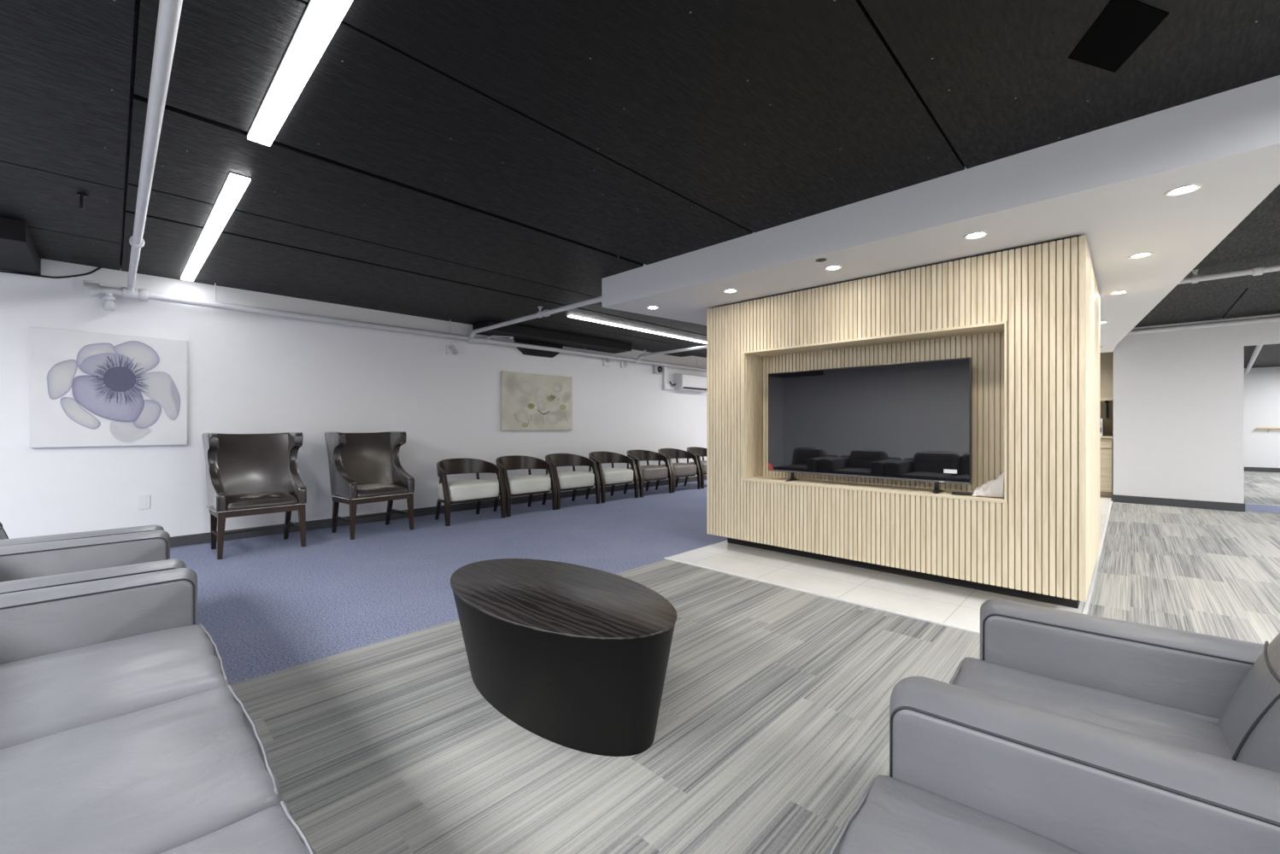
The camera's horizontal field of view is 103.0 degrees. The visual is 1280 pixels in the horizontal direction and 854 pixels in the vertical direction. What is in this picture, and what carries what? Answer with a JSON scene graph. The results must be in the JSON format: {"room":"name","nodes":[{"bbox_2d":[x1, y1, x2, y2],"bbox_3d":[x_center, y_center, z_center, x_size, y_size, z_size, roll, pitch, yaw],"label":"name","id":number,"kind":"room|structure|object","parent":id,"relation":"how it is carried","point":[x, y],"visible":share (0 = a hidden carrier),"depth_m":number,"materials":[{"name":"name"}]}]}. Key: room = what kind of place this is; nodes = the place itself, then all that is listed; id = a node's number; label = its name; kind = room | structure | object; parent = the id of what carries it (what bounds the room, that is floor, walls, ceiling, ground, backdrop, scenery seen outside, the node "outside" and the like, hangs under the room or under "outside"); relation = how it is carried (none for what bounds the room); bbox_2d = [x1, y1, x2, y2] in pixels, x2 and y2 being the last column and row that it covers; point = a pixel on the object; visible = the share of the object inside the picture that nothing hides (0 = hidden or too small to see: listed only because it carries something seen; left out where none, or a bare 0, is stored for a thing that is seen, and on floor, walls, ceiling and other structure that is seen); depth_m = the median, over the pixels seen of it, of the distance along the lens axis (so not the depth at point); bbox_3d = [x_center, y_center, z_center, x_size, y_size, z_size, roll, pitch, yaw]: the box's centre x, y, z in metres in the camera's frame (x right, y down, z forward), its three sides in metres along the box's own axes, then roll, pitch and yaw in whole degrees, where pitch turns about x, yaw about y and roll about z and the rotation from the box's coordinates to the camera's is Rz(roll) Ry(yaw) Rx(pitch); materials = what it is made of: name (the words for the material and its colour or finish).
{"room":"lounge","nodes":[
{"label":"lounge","id":0,"kind":"room"},
{"bbox_2d":[0,258,706,539],"bbox_3d":[-2.197,-0.225,7.249,0.120,2.750,16.000,0,0,44],"label":"wall","id":1,"kind":"structure","parent":0,"point":[248,372],"depth_m":5.53,"materials":[{"name":"paint"}]},
{"bbox_2d":[29,326,187,447],"bbox_3d":[-4.683,-0.320,4.539,0.050,0.996,0.968,0,0,44],"label":"print","id":2,"kind":"object","parent":1,"relation":"attached to","point":[87,389],"visible":1,"depth_m":4.48},
{"bbox_2d":[138,494,150,510],"bbox_3d":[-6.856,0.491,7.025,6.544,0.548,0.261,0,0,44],"label":"wall outlet","id":3,"kind":"object","parent":1,"relation":"attached to","point":[143,501],"visible":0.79,"depth_m":4.69,"materials":[{"name":"white plastic"}]},
{"bbox_2d":[170,475,706,547],"bbox_3d":[-2.150,1.100,7.204,0.012,0.100,15.800,0,0,44],"label":"baseboard","id":4,"kind":"structure","parent":1,"relation":"attached to","point":[195,539],"depth_m":6.17,"materials":[{"name":"plastic"}]},
{"bbox_2d":[446,345,457,355],"bbox_3d":[-2.501,-1.014,6.781,0.093,0.129,0.124,0,0,44],"label":"emergency light","id":5,"kind":"object","parent":1,"relation":"attached to","point":[450,350],"visible":1,"depth_m":6.76,"materials":[{"name":"white plastic"}]},
{"bbox_2d":[500,370,572,430],"bbox_3d":[-1.549,-0.368,7.795,0.052,0.860,1.285,0,0,44],"label":"print","id":6,"kind":"object","parent":1,"relation":"attached to","point":[529,402],"visible":1,"depth_m":7.73},
{"bbox_2d":[603,358,610,366],"bbox_3d":[-0.574,-1.105,8.810,0.055,0.130,0.140,0,0,44],"label":"fire alarm strobe","id":7,"kind":"object","parent":1,"relation":"attached to","point":[606,361],"visible":0.99,"depth_m":8.79,"materials":[{"name":"white plastic"}]},
{"bbox_2d":[621,360,628,368],"bbox_3d":[-0.274,-1.113,9.132,0.042,0.135,0.160,0,0,44],"label":"speaker","id":8,"kind":"object","parent":1,"relation":"attached to","point":[624,364],"visible":0.76,"depth_m":9.11},
{"bbox_2d":[652,364,662,374],"bbox_3d":[0.347,-1.085,9.742,0.090,0.170,0.200,0,0,44],"label":"bell","id":9,"kind":"object","parent":1,"relation":"attached to","point":[656,369],"visible":0.98,"depth_m":9.71,"materials":[{"name":"grey plastic"}]},
{"bbox_2d":[662,366,675,390],"bbox_3d":[0.581,-0.940,9.975,0.104,0.460,0.320,0,0,44],"label":"conduit","id":10,"kind":"object","parent":1,"relation":"attached to","point":[666,386],"visible":0.98,"depth_m":9.90,"materials":[{"name":"white plastic"}]},
{"bbox_2d":[673,373,706,392],"bbox_3d":[1.080,-0.882,10.396,0.239,0.335,0.960,0,0,44],"label":"air conditioner","id":11,"kind":"object","parent":1,"relation":"attached to","point":[683,381],"visible":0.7,"depth_m":10.16,"materials":[{"name":"white plastic"}]},
{"bbox_2d":[170,480,727,685],"bbox_3d":[-0.902,1.180,5.934,3.770,0.060,15.900,0,0,44],"label":"floor","id":12,"kind":"structure","parent":0,"point":[272,603],"depth_m":4.33,"materials":[{"name":"blue carpet"}]},
{"bbox_2d":[0,522,164,546],"bbox_3d":[-3.052,0.759,2.573,0.770,0.783,0.961,0,0,44],"label":"armchair","id":13,"kind":"object","parent":12,"relation":"on","point":[4,541],"visible":0.05,"depth_m":2.46,"materials":[{"name":"grey leather"}]},
{"bbox_2d":[0,523,7,540],"bbox_3d":[-3.294,0.586,2.446,0.595,0.438,0.347,0,0,44],"label":"cushion","id":14,"kind":"object","parent":13,"relation":"on","point":[3,536],"depth_m":2.55,"materials":[{"name":"grey leather"}]},
{"bbox_2d":[201,432,307,559],"bbox_3d":[-3.623,0.604,4.815,0.606,1.093,0.728,0,0,42],"label":"chair","id":15,"kind":"object","parent":12,"relation":"on","point":[247,474],"visible":1,"depth_m":4.83,"materials":[{"name":"brown leather"}]},
{"bbox_2d":[324,431,414,540],"bbox_3d":[-2.939,0.604,5.574,0.606,1.093,0.728,0,0,38],"label":"chair","id":16,"kind":"object","parent":12,"relation":"on","point":[364,468],"visible":1,"depth_m":5.58,"materials":[{"name":"brown leather"}]},
{"bbox_2d":[434,457,505,526],"bbox_3d":[-2.146,0.780,6.301,0.554,0.740,0.776,0,0,44],"label":"barrel chair","id":17,"kind":"object","parent":12,"relation":"on","point":[465,491],"visible":1,"depth_m":6.24,"materials":[{"name":"brown wood"}]},
{"bbox_2d":[493,455,557,516],"bbox_3d":[-1.602,0.780,6.901,0.554,0.740,0.776,0,0,44],"label":"barrel chair","id":18,"kind":"object","parent":12,"relation":"on","point":[530,484],"visible":0.83,"depth_m":6.86,"materials":[{"name":"brown wood"}]},
{"bbox_2d":[541,453,600,510],"bbox_3d":[-1.055,0.780,7.470,0.554,0.740,0.776,0,0,45],"label":"barrel chair","id":19,"kind":"object","parent":12,"relation":"on","point":[573,480],"visible":0.75,"depth_m":7.45,"materials":[{"name":"brown wood"}]},
{"bbox_2d":[585,451,638,503],"bbox_3d":[-0.485,0.780,8.062,0.554,0.740,0.776,0,0,43],"label":"barrel chair","id":20,"kind":"object","parent":12,"relation":"on","point":[612,477],"visible":0.81,"depth_m":8.01,"materials":[{"name":"brown wood"}]},
{"bbox_2d":[623,449,672,497],"bbox_3d":[0.095,0.780,8.665,0.554,0.740,0.776,0,0,44],"label":"barrel chair","id":21,"kind":"object","parent":12,"relation":"on","point":[647,473],"visible":0.8,"depth_m":8.61,"materials":[{"name":"brown wood"}]},
{"bbox_2d":[655,448,700,493],"bbox_3d":[0.650,0.780,9.241,0.554,0.740,0.776,0,0,45],"label":"barrel chair","id":22,"kind":"object","parent":12,"relation":"on","point":[678,470],"visible":0.77,"depth_m":9.23,"materials":[{"name":"brown wood"}]},
{"bbox_2d":[683,446,706,488],"bbox_3d":[1.216,0.780,9.830,0.554,0.740,0.776,0,0,43],"label":"barrel chair","id":23,"kind":"object","parent":12,"relation":"on","point":[700,452],"visible":0.46,"depth_m":9.65,"materials":[{"name":"brown wood"}]},
{"bbox_2d":[0,0,1279,358],"bbox_3d":[1.863,-1.473,3.342,11.150,0.154,15.800,0,0,44],"label":"ceiling","id":24,"kind":"structure","parent":0,"point":[463,161],"depth_m":2.37,"materials":[{"name":"black concrete"}]},
{"bbox_2d":[0,217,41,275],"bbox_3d":[-5.920,-1.335,2.501,1.100,0.150,3.795,0,0,44],"label":"ceiling beam","id":25,"kind":"structure","parent":24,"relation":"attached to","point":[19,253],"depth_m":3.67,"materials":[{"name":"black paint"}]},
{"bbox_2d":[0,267,101,278],"bbox_3d":[-5.142,-1.304,4.078,0.022,0.203,1.146,0,0,44],"label":"cable","id":26,"kind":"object","parent":25,"relation":"hanging from","point":[97,268],"visible":1,"depth_m":4.28,"materials":[{"name":"black plastic"}]},
{"bbox_2d":[76,192,87,209],"bbox_3d":[-3.362,-1.357,3.068,0.042,0.095,0.044,0,0,44],"label":"stub","id":27,"kind":"object","parent":24,"relation":"attached to","point":[82,196],"visible":1,"depth_m":3.06,"materials":[{"name":"black plastic"}]},
{"bbox_2d":[180,171,251,281],"bbox_3d":[-3.259,-1.392,3.832,2.878,0.020,0.096,0,0,44],"label":"recessed light","id":28,"kind":"object","parent":24,"relation":"in","point":[235,184],"visible":1,"depth_m":3.42,"materials":[{"name":"white plastic"}]},
{"bbox_2d":[246,0,352,146],"bbox_3d":[0.470,-1.392,0.243,6.468,0.020,0.096,0,0,44],"label":"recessed light","id":29,"kind":"object","parent":24,"relation":"in","point":[320,20],"visible":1,"depth_m":1.94,"materials":[{"name":"white plastic"}]},
{"bbox_2d":[82,280,706,371],"bbox_3d":[-0.683,-1.209,8.592,0.110,0.382,11.765,0,0,44],"label":"pipe","id":30,"kind":"object","parent":24,"relation":"hanging from","point":[91,288],"visible":0.98,"depth_m":5.52,"materials":[{"name":"metal"}]},
{"bbox_2d":[123,0,182,299],"bbox_3d":[-1.967,-1.224,2.066,7.300,0.169,0.100,0,0,44],"label":"pipe","id":31,"kind":"object","parent":30,"relation":"on","point":[169,11],"visible":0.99,"depth_m":2.05,"materials":[{"name":"metal"}]},
{"bbox_2d":[486,334,513,339],"bbox_3d":[-1.972,-1.264,7.177,0.386,0.111,0.066,0,0,-33],"label":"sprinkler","id":32,"kind":"object","parent":30,"relation":"attached to","point":[488,337],"visible":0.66,"depth_m":7.17,"materials":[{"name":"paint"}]},
{"bbox_2d":[466,296,601,342],"bbox_3d":[-1.295,-1.249,5.951,2.880,0.219,0.100,0,0,44],"label":"pipe","id":33,"kind":"object","parent":30,"relation":"attached to","point":[472,338],"visible":0.97,"depth_m":5.79,"materials":[{"name":"metal"}]},
{"bbox_2d":[634,345,706,364],"bbox_3d":[0.897,-1.249,8.324,2.750,0.219,0.100,0,0,44],"label":"pipe","id":34,"kind":"object","parent":30,"relation":"attached to","point":[637,360],"visible":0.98,"depth_m":8.71,"materials":[{"name":"metal"}]},
{"bbox_2d":[472,320,631,358],"bbox_3d":[-1.229,-1.242,7.859,0.430,0.335,2.680,0,0,44],"label":"ceiling beam","id":35,"kind":"structure","parent":24,"relation":"attached to","point":[525,335],"depth_m":7.67,"materials":[{"name":"black metal"}]},
{"bbox_2d":[567,314,706,344],"bbox_3d":[0.358,-1.392,7.705,0.078,0.020,3.608,0,0,44],"label":"recessed light","id":36,"kind":"object","parent":24,"relation":"in","point":[570,315],"visible":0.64,"depth_m":7.19,"materials":[{"name":"white plastic"}]},
{"bbox_2d":[1178,264,1279,284],"bbox_3d":[6.013,-1.344,3.581,3.100,0.128,0.080,0,0,44],"label":"pipe","id":37,"kind":"object","parent":24,"relation":"attached to","point":[1259,270],"visible":0.92,"depth_m":4.41,"materials":[{"name":"metal"}]},
{"bbox_2d":[230,500,1279,853],"bbox_3d":[2.875,1.180,1.675,7.580,0.060,15.000,0,0,44],"label":"floor","id":38,"kind":"structure","parent":0,"point":[772,727],"depth_m":2.00,"materials":[{"name":"grey laminate"}]},
{"bbox_2d":[0,530,186,594],"bbox_3d":[-2.399,0.759,1.958,0.997,0.783,0.961,0,0,44],"label":"armchair","id":39,"kind":"object","parent":38,"relation":"on","point":[23,567],"visible":0.13,"depth_m":2.20,"materials":[{"name":"grey leather"}]},
{"bbox_2d":[0,568,317,853],"bbox_3d":[-1.222,0.758,0.847,2.215,0.783,0.962,0,0,44],"label":"sofa","id":40,"kind":"object","parent":38,"relation":"on","point":[124,728],"visible":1,"depth_m":1.13,"materials":[{"name":"grey leather"}]},
{"bbox_2d":[0,624,229,750],"bbox_3d":[-1.573,0.786,1.348,0.608,0.250,0.725,0,0,44],"label":"seat cushion","id":41,"kind":"object","parent":40,"relation":"on","point":[49,686],"depth_m":1.38,"materials":[{"name":"grey leather"}]},
{"bbox_2d":[0,686,283,853],"bbox_3d":[-1.131,0.785,0.922,0.603,0.245,0.728,0,0,44],"label":"seat cushion","id":42,"kind":"object","parent":40,"relation":"on","point":[156,779],"depth_m":0.97,"materials":[{"name":"grey leather"}]},
{"bbox_2d":[159,805,317,853],"bbox_3d":[-0.697,0.785,0.502,0.598,0.250,0.730,0,0,44],"label":"seat cushion","id":43,"kind":"object","parent":40,"relation":"on","point":[252,830],"depth_m":0.85,"materials":[{"name":"grey leather"}]},
{"bbox_2d":[450,558,677,757],"bbox_3d":[-0.378,0.925,2.192,1.278,0.450,0.676,0,0,44],"label":"coffee table","id":44,"kind":"object","parent":38,"relation":"on","point":[576,657],"visible":1,"depth_m":1.83,"materials":[{"name":"brown wood"}]},
{"bbox_2d":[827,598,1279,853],"bbox_3d":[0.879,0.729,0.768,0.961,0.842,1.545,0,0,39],"label":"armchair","id":45,"kind":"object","parent":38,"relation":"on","point":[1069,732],"visible":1,"depth_m":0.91,"materials":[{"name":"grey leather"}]},
{"bbox_2d":[833,775,1082,853],"bbox_3d":[0.571,0.758,0.575,0.728,0.249,0.509,0,0,39],"label":"seat cushion","id":46,"kind":"object","parent":45,"relation":"on","point":[896,814],"depth_m":0.84,"materials":[{"name":"grey leather"}]},
{"bbox_2d":[951,657,1233,761],"bbox_3d":[1.028,0.756,1.089,0.667,0.246,0.508,0,0,39],"label":"seat cushion","id":47,"kind":"object","parent":45,"relation":"on","point":[1183,717],"depth_m":1.21,"materials":[{"name":"grey leather"}]},
{"bbox_2d":[1217,633,1279,773],"bbox_3d":[1.296,0.558,0.868,0.380,0.500,0.528,0,0,39],"label":"cushion","id":48,"kind":"object","parent":45,"relation":"on","point":[1248,689],"depth_m":1.00,"materials":[{"name":"grey leather"}]},
{"bbox_2d":[667,497,1111,632],"bbox_3d":[4.057,1.157,6.466,2.700,0.026,8.255,0,0,44],"label":"floor tile","id":49,"kind":"structure","parent":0,"point":[956,606],"depth_m":3.71,"materials":[{"name":"white tile"}]},
{"bbox_2d":[706,234,1100,609],"bbox_3d":[2.303,0.006,4.617,2.712,2.279,1.994,0,0,44],"label":"wall","id":50,"kind":"structure","parent":49,"relation":"on","point":[1027,318],"depth_m":3.56,"materials":[{"name":"brown wood"}]},
{"bbox_2d":[768,357,971,493],"bbox_3d":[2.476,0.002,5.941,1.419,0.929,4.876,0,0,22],"label":"television","id":51,"kind":"object","parent":50,"relation":"in","point":[911,421],"visible":1,"depth_m":3.84,"materials":[{"name":"black"}]},
{"bbox_2d":[742,321,1007,503],"bbox_3d":[1.739,-0.089,4.014,1.937,1.155,0.344,0,0,44],"label":"niche shelf","id":52,"kind":"object","parent":50,"relation":"attached to","point":[985,343],"depth_m":3.84,"materials":[{"name":"brown wood"}]},
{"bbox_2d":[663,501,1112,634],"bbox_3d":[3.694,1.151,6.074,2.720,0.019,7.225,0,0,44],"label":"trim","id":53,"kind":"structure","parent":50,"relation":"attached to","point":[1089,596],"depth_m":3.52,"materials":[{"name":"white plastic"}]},
{"bbox_2d":[951,492,980,496],"bbox_3d":[2.197,0.458,3.437,0.160,0.016,0.050,0,0,30],"label":"remote control","id":54,"kind":"object","parent":50,"relation":"on","point":[953,493],"visible":0.82,"depth_m":3.43,"materials":[{"name":"black plastic"}]},
{"bbox_2d":[971,472,1004,497],"bbox_3d":[2.320,0.381,3.381,0.176,0.164,0.166,0,0,44],"label":"cloth","id":55,"kind":"object","parent":50,"relation":"on","point":[994,488],"visible":0.94,"depth_m":3.31,"materials":[{"name":"fabric"}]},
{"bbox_2d":[1100,438,1113,498],"bbox_3d":[6.742,0.672,9.180,2.615,0.955,0.580,0,0,44],"label":"base cabinet","id":56,"kind":"object","parent":49,"relation":"on","point":[1106,444],"visible":0.12,"depth_m":8.12,"materials":[{"name":"brown wood"}]},
{"bbox_2d":[1100,435,1113,438],"bbox_3d":[6.742,0.176,9.166,2.605,0.033,0.600,0,0,44],"label":"countertop","id":57,"kind":"structure","parent":56,"relation":"on","point":[1103,437],"depth_m":8.12,"materials":[{"name":"brown wood"}]},
{"bbox_2d":[1100,418,1103,436],"bbox_3d":[7.379,0.020,8.472,0.485,0.280,0.398,0,0,44],"label":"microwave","id":58,"kind":"object","parent":57,"relation":"on","point":[1101,419],"visible":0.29,"depth_m":8.18,"materials":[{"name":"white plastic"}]},
{"bbox_2d":[601,75,1279,352],"bbox_3d":[3.679,-1.274,6.022,4.170,0.292,7.320,0,0,44],"label":"ceiling","id":59,"kind":"structure","parent":0,"point":[1108,185],"depth_m":2.92,"materials":[{"name":"paint"}]},
{"bbox_2d":[645,305,659,309],"bbox_3d":[0.122,-1.127,4.841,0.128,0.007,0.128,0,0,44],"label":"recessed light","id":60,"kind":"object","parent":59,"relation":"in","point":[650,307],"visible":1,"depth_m":4.84,"materials":[{"name":"white"}]},
{"bbox_2d":[722,288,738,293],"bbox_3d":[0.754,-1.127,4.244,0.128,0.007,0.128,0,0,44],"label":"recessed light","id":61,"kind":"object","parent":59,"relation":"in","point":[729,290],"visible":1,"depth_m":4.24,"materials":[{"name":"white"}]},
{"bbox_2d":[815,258,827,262],"bbox_3d":[1.229,-1.127,3.457,0.076,0.003,0.076,0,0,44],"label":"sprinkler cover","id":62,"kind":"object","parent":59,"relation":"attached to","point":[821,260],"visible":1,"depth_m":3.45,"materials":[{"name":"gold metal"}]},
{"bbox_2d":[823,264,842,270],"bbox_3d":[1.374,-1.127,3.624,0.128,0.007,0.128,0,0,44],"label":"recessed light","id":63,"kind":"object","parent":59,"relation":"in","point":[834,267],"visible":1,"depth_m":3.62,"materials":[{"name":"white"}]},
{"bbox_2d":[962,231,988,240],"bbox_3d":[1.983,-1.127,3.006,0.128,0.007,0.128,0,0,44],"label":"recessed light","id":64,"kind":"object","parent":59,"relation":"in","point":[976,235],"visible":1,"depth_m":3.00,"materials":[{"name":"white"}]},
{"bbox_2d":[1108,290,1128,294],"bbox_3d":[4.039,-1.127,4.298,0.128,0.007,0.128,0,0,44],"label":"recessed light","id":65,"kind":"object","parent":59,"relation":"in","point":[1121,291],"visible":1,"depth_m":4.29,"materials":[{"name":"white"}]},
{"bbox_2d":[1127,252,1153,258],"bbox_3d":[3.302,-1.127,3.361,0.128,0.007,0.128,0,0,44],"label":"recessed light","id":66,"kind":"object","parent":59,"relation":"in","point":[1139,255],"visible":1,"depth_m":3.36,"materials":[{"name":"white"}]},
{"bbox_2d":[1164,183,1203,196],"bbox_3d":[2.592,-1.127,2.430,0.128,0.007,0.128,0,0,44],"label":"recessed light","id":67,"kind":"object","parent":59,"relation":"in","point":[1183,190],"visible":1,"depth_m":2.43,"materials":[{"name":"white"}]},
{"bbox_2d":[1100,352,1113,435],"bbox_3d":[5.657,-0.225,10.738,6.360,2.750,0.120,0,0,44],"label":"wall","id":68,"kind":"structure","parent":0,"point":[1106,359],"depth_m":8.54,"materials":[{"name":"paint"}]},
{"bbox_2d":[1100,398,1113,418],"bbox_3d":[6.829,-0.290,9.111,2.405,0.320,0.600,0,0,44],"label":"wall shelf","id":69,"kind":"object","parent":68,"relation":"attached to","point":[1106,401],"visible":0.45,"depth_m":8.28,"materials":[{"name":"brown wood"}]},
{"bbox_2d":[1113,313,1279,504],"bbox_3d":[9.270,-0.170,6.449,4.785,2.640,1.050,0,0,44],"label":"wall","id":70,"kind":"structure","parent":0,"point":[1178,396],"depth_m":7.23,"materials":[{"name":"paint"}]},
{"bbox_2d":[1113,494,1244,511],"bbox_3d":[7.701,1.095,7.334,1.297,0.110,0.172,0,0,44],"label":"baseboard","id":71,"kind":"structure","parent":70,"relation":"attached to","point":[1124,499],"depth_m":7.23,"materials":[{"name":"plastic"}]},
{"bbox_2d":[1244,366,1279,468],"bbox_3d":[16.403,-0.200,12.214,7.300,2.700,0.150,0,0,44],"label":"wall","id":72,"kind":"structure","parent":0,"point":[1261,384],"depth_m":12.83,"materials":[{"name":"paint"}]},
{"bbox_2d":[1244,467,1279,472],"bbox_3d":[16.431,1.095,12.073,7.065,0.110,0.015,0,0,44],"label":"baseboard","id":73,"kind":"structure","parent":72,"relation":"attached to","point":[1246,469],"depth_m":12.81,"materials":[{"name":"plastic"}]},
{"bbox_2d":[1255,428,1279,431],"bbox_3d":[16.024,0.082,12.411,1.320,0.076,0.092,0,0,44],"label":"handrail","id":74,"kind":"object","parent":72,"relation":"attached to","point":[1268,429],"visible":1,"depth_m":12.70,"materials":[{"name":"brown wood"}]},
{"bbox_2d":[1244,471,1279,506],"bbox_3d":[13.541,1.180,9.070,7.065,0.060,8.550,0,0,44],"label":"floor","id":75,"kind":"structure","parent":0,"point":[1260,488],"depth_m":9.46,"materials":[{"name":"grey carpet"}]},
{"bbox_2d":[1244,343,1279,368],"bbox_3d":[13.199,-1.515,8.740,7.100,0.070,9.500,0,0,44],"label":"ceiling","id":76,"kind":"structure","parent":0,"point":[1269,355],"depth_m":10.82,"materials":[{"name":"black concrete"}]},
{"bbox_2d":[1244,345,1262,374],"bbox_3d":[11.921,-1.310,9.900,9.035,0.147,0.070,0,0,-41],"label":"pipe","id":77,"kind":"object","parent":76,"relation":"hanging from","point":[1258,348],"visible":0.66,"depth_m":9.52,"materials":[{"name":"metal"}]},
{"bbox_2d":[1244,504,1279,513],"bbox_3d":[10.247,1.180,5.648,7.065,0.060,0.950,0,0,44],"label":"floor","id":78,"kind":"structure","parent":0,"point":[1264,508],"depth_m":7.10,"materials":[{"name":"blue carpet"}]},
{"bbox_3d":[5.611,-0.225,-0.889,0.120,2.750,14.900,0,0,44],"label":"wall","id":79,"kind":"structure","parent":0,"visible":0},
{"bbox_2d":[1127,316,1279,334],"bbox_3d":[8.847,-1.385,5.948,4.700,0.068,0.068,0,0,44],"label":"pipe","id":80,"kind":"object","parent":79,"relation":"attached to","point":[1273,319],"visible":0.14,"depth_m":6.96,"materials":[{"name":"metal"}]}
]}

